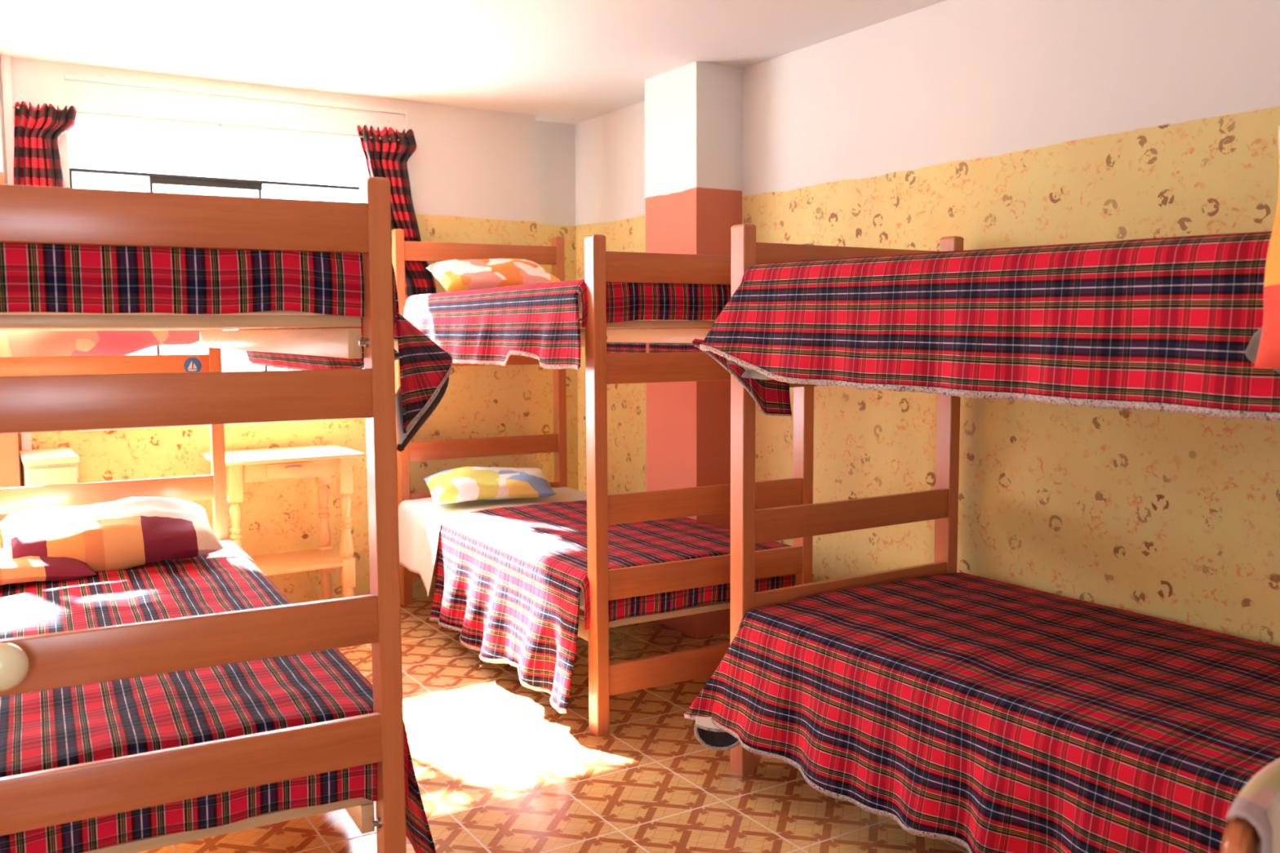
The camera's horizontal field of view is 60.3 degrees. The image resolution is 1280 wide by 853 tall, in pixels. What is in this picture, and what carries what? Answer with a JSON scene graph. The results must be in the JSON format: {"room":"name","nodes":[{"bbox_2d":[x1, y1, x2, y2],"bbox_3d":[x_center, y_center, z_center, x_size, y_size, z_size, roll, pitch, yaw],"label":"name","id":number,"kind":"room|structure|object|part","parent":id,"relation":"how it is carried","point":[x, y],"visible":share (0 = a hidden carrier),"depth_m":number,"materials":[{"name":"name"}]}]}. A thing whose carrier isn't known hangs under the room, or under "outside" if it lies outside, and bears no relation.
{"room":"dormitory","nodes":[
{"label":"dormitory","id":0,"kind":"room"},
{"bbox_2d":[0,117,20,547],"bbox_3d":[-2.725,-0.278,4.705,0.074,2.612,0.240,-3,6,-32],"label":"wall","id":1,"kind":"structure","parent":0,"point":[9,450],"depth_m":4.64,"materials":[{"name":"paint"}]},
{"bbox_2d":[0,56,539,604],"bbox_3d":[-2.503,-0.310,5.056,4.485,2.612,0.120,-3,6,-32],"label":"wall","id":2,"kind":"structure","parent":0,"point":[473,171],"depth_m":5.59,"materials":[{"name":"paint"}]},
{"bbox_2d":[0,54,31,450],"bbox_3d":[-2.715,-0.289,4.836,0.037,2.612,0.030,-3,6,-32],"label":"trim","id":3,"kind":"structure","parent":2,"relation":"attached to","point":[6,64],"depth_m":4.74,"materials":[{"name":"white paint"}]},
{"bbox_2d":[12,105,399,141],"bbox_3d":[-1.938,-1.421,5.213,1.800,0.022,0.060,-3,6,-32],"label":"curtain rod","id":4,"kind":"object","parent":2,"relation":"attached to","point":[218,126],"visible":0.84,"depth_m":5.16,"materials":[{"name":"beige metal"}]},
{"bbox_2d":[13,101,76,186],"bbox_3d":[-2.584,-0.754,4.832,0.257,1.297,0.052,-3,6,-32],"label":"curtain","id":5,"kind":"object","parent":4,"relation":"hanging from","point":[37,131],"visible":0.26,"depth_m":4.77,"materials":[{"name":"red fabric"}]},
{"bbox_2d":[356,124,436,299],"bbox_3d":[-1.234,-0.994,5.663,0.427,1.057,0.052,-3,6,-32],"label":"curtain","id":6,"kind":"object","parent":4,"relation":"hanging from","point":[384,157],"visible":0.59,"depth_m":5.63,"materials":[{"name":"red fabric"}]},
{"bbox_2d":[67,114,368,431],"bbox_3d":[-1.959,-0.720,5.304,1.410,1.420,0.057,-3,6,-32],"label":"window","id":7,"kind":"structure","parent":2,"relation":"in","point":[167,153],"depth_m":5.23,"materials":[{"name":"grey"}]},
{"bbox_3d":[-2.050,-0.607,5.266,0.505,1.123,0.025,-3,6,-32],"label":"sliding sash","id":8,"kind":"part","parent":7,"relation":"part of","materials":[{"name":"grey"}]},
{"bbox_3d":[-1.963,-0.610,5.321,1.370,1.158,0.035,-3,6,-32],"label":"frame","id":9,"kind":"part","parent":7,"relation":"part of","materials":[{"name":"grey"}]},
{"bbox_3d":[-1.976,-1.308,5.275,1.370,0.242,0.004,-3,6,-32],"label":"transom pane","id":10,"kind":"part","parent":7,"relation":"part of","materials":[{"name":"clear glass"}]},
{"bbox_3d":[-1.951,-0.022,5.357,1.410,0.020,0.040,-3,6,-32],"label":"sill","id":11,"kind":"part","parent":7,"relation":"part of","materials":[{"name":"white paint"}]},
{"bbox_2d":[64,74,408,174],"bbox_3d":[-1.865,-0.963,5.325,1.575,1.260,0.012,-3,6,-32],"label":"trim","id":12,"kind":"structure","parent":2,"relation":"attached to","point":[405,113],"depth_m":5.24,"materials":[{"name":"white paint"}]},
{"bbox_2d":[0,0,946,124],"bbox_3d":[-0.502,-1.420,2.166,4.925,0.080,7.230,-3,6,-32],"label":"ceiling","id":13,"kind":"structure","parent":0,"point":[562,61],"depth_m":4.50,"materials":[{"name":"paint"}]},
{"bbox_2d":[137,595,968,852],"bbox_3d":[-0.489,1.252,2.398,4.925,0.060,7.230,-3,6,-32],"label":"floor","id":14,"kind":"structure","parent":0,"point":[498,769],"depth_m":3.48,"materials":[{"name":"tile"}]},
{"bbox_2d":[18,448,79,486],"bbox_3d":[-2.536,0.569,4.761,0.203,0.912,0.417,-3,6,-32],"label":"nightstand","id":15,"kind":"object","parent":14,"relation":"on","point":[41,467],"visible":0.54,"depth_m":4.57,"materials":[{"name":"laminate"}]},
{"bbox_3d":[-2.432,0.584,4.597,0.180,0.830,0.015,-3,6,-32],"label":"door","id":16,"kind":"part","parent":15,"relation":"part of","materials":[{"name":"laminate"}]},
{"bbox_2d":[0,176,406,852],"bbox_3d":[-1.532,0.179,3.231,0.955,1.945,2.600,-3,6,-29],"label":"bunk bed","id":17,"kind":"object","parent":14,"relation":"on","point":[51,393],"visible":0.81,"depth_m":2.26,"materials":[{"name":"brown wood"}]},
{"bbox_3d":[-1.168,0.438,2.015,0.088,0.088,0.088,-3,6,-29],"label":"knob","id":18,"kind":"part","parent":17,"relation":"part of","materials":[{"name":"beige wood"}]},
{"bbox_3d":[-2.137,-0.225,4.293,0.859,0.100,0.024,-3,6,-29],"label":"rail","id":19,"kind":"part","parent":17,"relation":"part of","materials":[{"name":"brown wood"}]},
{"bbox_3d":[-2.135,0.268,4.335,0.859,0.099,0.024,-3,6,-29],"label":"rail","id":20,"kind":"part","parent":17,"relation":"part of","materials":[{"name":"brown wood"}]},
{"bbox_2d":[0,329,223,356],"bbox_3d":[-2.143,-0.327,4.371,0.931,0.162,0.058,-3,6,-29],"label":"pillow","id":21,"kind":"object","parent":17,"relation":"hanging from","point":[12,343],"visible":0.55,"depth_m":4.36,"materials":[{"name":"fabric"}]},
{"bbox_2d":[0,310,331,315],"bbox_3d":[-1.553,-0.367,3.219,0.856,0.115,2.365,-3,6,-29],"label":"mattress","id":22,"kind":"object","parent":17,"relation":"on","point":[276,312],"visible":0.02,"depth_m":2.23,"materials":[{"name":"white fabric"}]},
{"bbox_2d":[0,242,453,438],"bbox_3d":[-1.426,-0.262,3.276,1.258,0.436,2.409,-3,6,-29],"label":"blanket","id":23,"kind":"object","parent":22,"relation":"on","point":[34,277],"visible":0.72,"depth_m":2.23,"materials":[{"name":"red fabric"}]},
{"bbox_3d":[-0.955,-0.400,2.127,0.859,0.104,0.024,-3,6,-29],"label":"rail","id":24,"kind":"part","parent":17,"relation":"part of","materials":[{"name":"brown wood"}]},
{"bbox_3d":[-0.953,-0.052,2.157,0.859,0.105,0.024,-3,6,-29],"label":"rail","id":25,"kind":"part","parent":17,"relation":"part of","materials":[{"name":"brown wood"}]},
{"bbox_3d":[-0.950,0.439,2.200,0.859,0.104,0.024,-3,6,-29],"label":"rail","id":26,"kind":"part","parent":17,"relation":"part of","materials":[{"name":"brown wood"}]},
{"bbox_3d":[-0.949,0.705,2.223,0.859,0.106,0.024,-3,6,-29],"label":"rail","id":27,"kind":"part","parent":17,"relation":"part of","materials":[{"name":"brown wood"}]},
{"bbox_3d":[-1.747,0.065,4.553,0.049,1.945,0.070,-3,6,-29],"label":"post","id":28,"kind":"part","parent":17,"relation":"part of","materials":[{"name":"brown wood"}]},
{"bbox_3d":[-1.194,-0.268,3.428,0.030,0.066,2.373,-3,6,-29],"label":"rail","id":29,"kind":"part","parent":17,"relation":"part of","materials":[{"name":"brown wood"}]},
{"bbox_3d":[-1.188,0.800,3.521,0.030,0.066,2.373,-3,6,-29],"label":"rail","id":30,"kind":"part","parent":17,"relation":"part of","materials":[{"name":"brown wood"}]},
{"bbox_3d":[-0.562,0.342,2.426,0.049,1.750,0.070,-3,6,-29],"label":"post","id":31,"kind":"part","parent":17,"relation":"part of","materials":[{"name":"brown wood"}]},
{"bbox_2d":[394,338,448,451],"bbox_3d":[-0.551,-0.027,2.760,0.156,0.383,0.589,-1,5,-13],"label":"blanket","id":32,"kind":"object","parent":17,"relation":"hanging from","point":[402,442],"visible":0.17,"depth_m":2.54,"materials":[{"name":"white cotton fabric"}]},
{"bbox_2d":[199,444,364,600],"bbox_3d":[-1.688,0.551,5.227,0.650,0.858,0.470,-3,6,-32],"label":"side table","id":33,"kind":"object","parent":14,"relation":"on","point":[321,463],"visible":0.63,"depth_m":5.14,"materials":[{"name":"brown wood"}]},
{"bbox_3d":[-1.803,0.588,4.933,0.062,0.838,0.061,-3,6,-32],"label":"leg","id":34,"kind":"part","parent":33,"relation":"part of","materials":[{"name":"brown wood"}]},
{"bbox_3d":[-1.593,0.198,5.019,0.205,0.067,0.010,-3,6,-32],"label":"drawer","id":35,"kind":"part","parent":33,"relation":"part of","materials":[{"name":"brown wood"}]},
{"bbox_3d":[-1.574,0.182,5.010,0.080,0.016,0.027,-3,6,-32],"label":"drawer handle","id":36,"kind":"part","parent":33,"relation":"part of","materials":[{"name":"silver metal"}]},
{"bbox_2d":[248,548,342,576],"bbox_3d":[-1.689,0.646,5.223,0.548,0.020,0.410,-3,6,-32],"label":"shelf","id":37,"kind":"object","parent":33,"relation":"attached to","point":[272,564],"depth_m":5.20,"materials":[{"name":"brown wood"}]},
{"bbox_3d":[-1.575,0.537,5.499,0.062,0.838,0.061,-3,6,-32],"label":"leg","id":38,"kind":"part","parent":33,"relation":"part of","materials":[{"name":"brown wood"}]},
{"bbox_3d":[-1.383,0.563,5.195,0.062,0.838,0.061,-3,6,-32],"label":"leg","id":39,"kind":"part","parent":33,"relation":"part of","materials":[{"name":"brown wood"}]},
{"bbox_2d":[391,228,813,737],"bbox_3d":[-0.298,0.019,4.989,0.955,1.945,2.234,-3,6,-30],"label":"bunk bed","id":40,"kind":"object","parent":14,"relation":"on","point":[606,679],"visible":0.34,"depth_m":4.00,"materials":[{"name":"brown wood"}]},
{"bbox_3d":[-1.232,-0.037,5.698,0.049,1.945,0.070,-3,6,-30],"label":"post","id":41,"kind":"part","parent":40,"relation":"part of","materials":[{"name":"brown wood"}]},
{"bbox_3d":[-0.827,0.719,5.977,0.859,0.109,0.024,-3,6,-30],"label":"rail","id":42,"kind":"part","parent":40,"relation":"part of","materials":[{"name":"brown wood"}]},
{"bbox_3d":[-0.836,-0.918,5.834,0.859,0.098,0.024,-3,6,-30],"label":"rail","id":43,"kind":"part","parent":40,"relation":"part of","materials":[{"name":"brown wood"}]},
{"bbox_3d":[-0.830,0.111,5.924,0.859,0.100,0.024,-3,6,-30],"label":"rail","id":44,"kind":"part","parent":40,"relation":"part of","materials":[{"name":"brown wood"}]},
{"bbox_3d":[-0.829,0.380,5.947,0.859,0.103,0.024,-3,6,-30],"label":"rail","id":45,"kind":"part","parent":40,"relation":"part of","materials":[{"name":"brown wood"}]},
{"bbox_2d":[398,487,586,596],"bbox_3d":[-0.675,0.553,5.627,1.079,0.379,0.635,-3,6,-30],"label":"sheet","id":46,"kind":"object","parent":40,"relation":"on","point":[420,523],"visible":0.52,"depth_m":5.41,"materials":[{"name":"white fabric"}]},
{"bbox_2d":[423,466,555,503],"bbox_3d":[-0.758,0.283,5.538,0.609,0.157,0.351,-2,5,-18],"label":"pillow","id":47,"kind":"object","parent":46,"relation":"on","point":[462,484],"visible":1,"depth_m":5.43,"materials":[{"name":"fabric"}]},
{"bbox_3d":[-0.833,-0.376,5.882,0.859,0.100,0.024,-3,6,-30],"label":"rail","id":48,"kind":"part","parent":40,"relation":"part of","materials":[{"name":"brown wood"}]},
{"bbox_3d":[-0.652,0.682,4.841,0.030,0.066,2.090,-3,6,-30],"label":"rail","id":49,"kind":"part","parent":40,"relation":"part of","materials":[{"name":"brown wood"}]},
{"bbox_3d":[-0.447,-0.081,6.149,0.049,1.945,0.070,-3,6,-30],"label":"post","id":50,"kind":"part","parent":40,"relation":"part of","materials":[{"name":"brown wood"}]},
{"bbox_2d":[579,587,584,611],"bbox_3d":[-0.295,0.546,5.036,0.856,0.112,2.085,-3,6,-30],"label":"mattress","id":51,"kind":"object","parent":40,"relation":"on","point":[581,594],"visible":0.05,"depth_m":4.04,"materials":[{"name":"white fabric"}]},
{"bbox_2d":[429,499,795,713],"bbox_3d":[-0.170,0.685,4.726,1.101,0.511,1.488,-3,6,-30],"label":"blanket","id":52,"kind":"object","parent":51,"relation":"on","point":[508,580],"visible":0.65,"depth_m":4.39,"materials":[{"name":"red fabric"}]},
{"bbox_3d":[-0.657,-0.386,4.748,0.030,0.066,2.090,-3,6,-30],"label":"rail","id":53,"kind":"part","parent":40,"relation":"part of","materials":[{"name":"brown wood"}]},
{"bbox_3d":[-0.149,0.217,3.838,0.049,1.750,0.070,-3,6,-30],"label":"post","id":54,"kind":"part","parent":40,"relation":"part of","materials":[{"name":"brown wood"}]},
{"bbox_2d":[577,293,715,323],"bbox_3d":[-0.301,-0.523,4.943,0.856,0.115,2.085,-3,6,-30],"label":"mattress","id":55,"kind":"object","parent":40,"relation":"on","point":[580,304],"visible":0.04,"depth_m":3.97,"materials":[{"name":"fabric"}]},
{"bbox_2d":[403,279,730,369],"bbox_3d":[-0.260,-0.447,4.811,1.064,0.332,1.949,-3,6,-30],"label":"blanket","id":56,"kind":"object","parent":55,"relation":"on","point":[540,322],"visible":0.7,"depth_m":4.10,"materials":[{"name":"red fabric"}]},
{"bbox_2d":[426,257,560,292],"bbox_3d":[-0.710,-0.730,5.479,0.627,0.225,0.335,-3,6,-28],"label":"pillow","id":57,"kind":"object","parent":56,"relation":"on","point":[455,275],"visible":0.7,"depth_m":5.36,"materials":[{"name":"fabric"}]},
{"bbox_3d":[0.056,-0.425,5.157,0.030,0.066,2.090,-3,6,-30],"label":"rail","id":58,"kind":"part","parent":40,"relation":"part of","materials":[{"name":"brown wood"}]},
{"bbox_3d":[0.248,-0.568,3.983,0.859,0.104,0.024,-3,6,-30],"label":"rail","id":59,"kind":"part","parent":40,"relation":"part of","materials":[{"name":"brown wood"}]},
{"bbox_3d":[0.249,-0.220,4.013,0.859,0.105,0.024,-3,6,-30],"label":"rail","id":60,"kind":"part","parent":40,"relation":"part of","materials":[{"name":"brown wood"}]},
{"bbox_3d":[0.255,0.876,4.108,0.859,0.109,0.024,-3,6,-30],"label":"rail","id":61,"kind":"part","parent":40,"relation":"part of","materials":[{"name":"brown wood"}]},
{"bbox_3d":[0.252,0.272,4.056,0.859,0.104,0.024,-3,6,-30],"label":"rail","id":62,"kind":"part","parent":40,"relation":"part of","materials":[{"name":"brown wood"}]},
{"bbox_3d":[0.253,0.537,4.079,0.859,0.106,0.024,-3,6,-30],"label":"rail","id":63,"kind":"part","parent":40,"relation":"part of","materials":[{"name":"brown wood"}]},
{"bbox_3d":[0.635,0.173,4.289,0.049,1.750,0.070,-3,6,-30],"label":"post","id":64,"kind":"part","parent":40,"relation":"part of","materials":[{"name":"brown wood"}]},
{"bbox_2d":[729,223,964,777],"bbox_3d":[1.320,0.203,2.779,0.980,1.945,2.320,-3,6,-32],"label":"bunk bed","id":65,"kind":"object","parent":14,"relation":"on","point":[749,526],"visible":0.15,"depth_m":3.58,"materials":[{"name":"brown wood"}]},
{"bbox_2d":[692,338,791,416],"bbox_3d":[0.320,-0.152,3.437,0.315,0.246,0.102,0,5,4],"label":"blanket corner","id":66,"kind":"object","parent":65,"relation":"hanging from","point":[771,397],"visible":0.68,"depth_m":3.43,"materials":[{"name":"red fabric"}]},
{"bbox_3d":[0.325,0.245,3.485,0.049,1.750,0.070,-3,6,-32],"label":"post","id":67,"kind":"part","parent":65,"relation":"part of","materials":[{"name":"brown wood"}]},
{"bbox_3d":[0.725,-0.193,3.683,0.884,0.105,0.024,-3,6,-32],"label":"rail","id":68,"kind":"part","parent":65,"relation":"part of","materials":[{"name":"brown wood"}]},
{"bbox_3d":[0.723,-0.542,3.653,0.884,0.104,0.024,-3,6,-32],"label":"rail","id":69,"kind":"part","parent":65,"relation":"part of","materials":[{"name":"brown wood"}]},
{"bbox_3d":[0.729,0.564,3.749,0.884,0.106,0.024,-3,6,-32],"label":"rail","id":70,"kind":"part","parent":65,"relation":"part of","materials":[{"name":"brown wood"}]},
{"bbox_3d":[0.727,0.298,3.726,0.884,0.104,0.024,-3,6,-32],"label":"rail","id":71,"kind":"part","parent":65,"relation":"part of","materials":[{"name":"brown wood"}]},
{"bbox_3d":[1.111,0.198,3.982,0.049,1.750,0.070,-3,6,-32],"label":"post","id":72,"kind":"part","parent":65,"relation":"part of","materials":[{"name":"brown wood"}]},
{"bbox_2d":[1220,817,1260,852],"bbox_3d":[0.740,0.875,1.696,0.430,0.800,0.449,-5,7,-44],"label":"wooden chair","id":73,"kind":"object","parent":14,"relation":"on","point":[1240,836],"visible":0.36,"depth_m":1.39,"materials":[{"name":"brown wood"}]},
{"bbox_2d":[1225,758,1279,852],"bbox_3d":[0.893,0.636,1.537,0.377,0.325,0.059,-5,7,-44],"label":"cloth","id":74,"kind":"object","parent":73,"relation":"on","point":[1258,802],"visible":1,"depth_m":1.45,"materials":[{"name":"white fabric"}]},
{"bbox_2d":[535,120,578,490],"bbox_3d":[-0.486,-0.443,6.470,0.440,2.612,0.120,-3,6,-32],"label":"wall","id":75,"kind":"structure","parent":0,"point":[555,158],"depth_m":6.36,"materials":[{"name":"paint"}]},
{"bbox_2d":[644,61,742,638],"bbox_3d":[0.252,-0.340,5.245,0.257,2.612,0.427,-3,6,-32],"label":"wall column","id":76,"kind":"structure","parent":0,"point":[693,111],"depth_m":5.07,"materials":[{"name":"paint"}]},
{"bbox_2d":[574,0,1279,646],"bbox_3d":[1.571,-0.196,3.503,0.120,2.612,7.110,-3,6,-32],"label":"wall","id":77,"kind":"structure","parent":0,"point":[990,124],"depth_m":3.75,"materials":[{"name":"paint"}]},
{"bbox_3d":[-1.548,0.702,3.312,0.856,0.112,2.365,-3,6,-29],"label":"mattress","id":78,"kind":"object","parent":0,"visible":0},
{"bbox_2d":[0,549,435,852],"bbox_3d":[-1.432,0.785,3.204,1.104,0.457,2.122,-3,6,-29],"label":"blanket","id":79,"kind":"object","parent":78,"relation":"on","point":[75,725],"visible":0.59,"depth_m":2.50,"materials":[{"name":"red fabric"}]},
{"bbox_2d":[0,547,97,585],"bbox_3d":[-2.171,0.473,3.763,0.494,0.113,0.376,-4,6,-40],"label":"pillow","id":80,"kind":"object","parent":79,"relation":"on","point":[27,569],"visible":0.73,"depth_m":3.70,"materials":[{"name":"fabric"}]},
{"bbox_2d":[0,496,223,572],"bbox_3d":[-1.928,0.394,4.019,0.703,0.244,0.404,-3,6,-30],"label":"pillow","id":81,"kind":"object","parent":79,"relation":"on","point":[126,533],"visible":0.9,"depth_m":3.91,"materials":[{"name":"multicoloured fabric"}]},
{"bbox_2d":[206,539,255,564],"bbox_3d":[-1.986,0.640,4.156,1.055,0.328,0.421,-3,6,-29],"label":"sheet","id":82,"kind":"object","parent":79,"relation":"on","point":[226,544],"visible":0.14,"depth_m":4.21,"materials":[{"name":"white fabric"}]},
{"bbox_3d":[1.335,-0.337,2.704,0.880,0.115,2.235,-3,6,-32],"label":"mattress","id":83,"kind":"object","parent":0,"visible":0},
{"bbox_2d":[699,231,1279,421],"bbox_3d":[1.242,-0.269,2.793,1.105,0.392,2.243,-3,6,-32],"label":"blanket","id":84,"kind":"object","parent":83,"relation":"on","point":[1163,324],"visible":0.98,"depth_m":2.45,"materials":[{"name":"red fabric"}]},
{"bbox_2d":[726,360,773,380],"bbox_3d":[0.773,-0.121,2.736,0.143,0.064,1.722,-3,6,-32],"label":"fleece blanket","id":85,"kind":"object","parent":84,"relation":"attached to","point":[748,373],"visible":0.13,"depth_m":3.37,"materials":[{"name":"white fabric"}]},
{"bbox_2d":[1244,326,1279,373],"bbox_3d":[1.188,-0.146,1.952,0.085,0.116,0.190,-3,6,-32],"label":"roll","id":86,"kind":"object","parent":84,"relation":"on","point":[1251,352],"visible":0.22,"depth_m":2.00,"materials":[{"name":"white fabric"}]},
{"bbox_2d":[1253,125,1279,368],"bbox_3d":[1.198,-0.293,1.714,0.150,0.415,0.434,-4,6,-35],"label":"pillow","id":87,"kind":"object","parent":84,"relation":"on","point":[1268,356],"visible":1,"depth_m":1.85,"materials":[{"name":"orange fabric"}]},
{"bbox_3d":[1.341,0.732,2.798,0.880,0.112,2.235,-3,6,-32],"label":"mattress","id":88,"kind":"object","parent":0,"visible":0},
{"bbox_2d":[684,572,1279,852],"bbox_3d":[1.250,0.812,2.856,1.169,0.433,2.317,-3,6,-32],"label":"blanket","id":89,"kind":"object","parent":88,"relation":"on","point":[978,714],"visible":0.99,"depth_m":2.78,"materials":[{"name":"red fabric"}]},
{"bbox_2d":[693,716,740,751],"bbox_3d":[0.263,0.963,3.567,0.171,0.111,0.226,0,5,5],"label":"rolled blanket","id":90,"kind":"object","parent":89,"relation":"attached to","point":[709,735],"visible":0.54,"depth_m":3.48,"materials":[{"name":"white fabric"}]}
]}

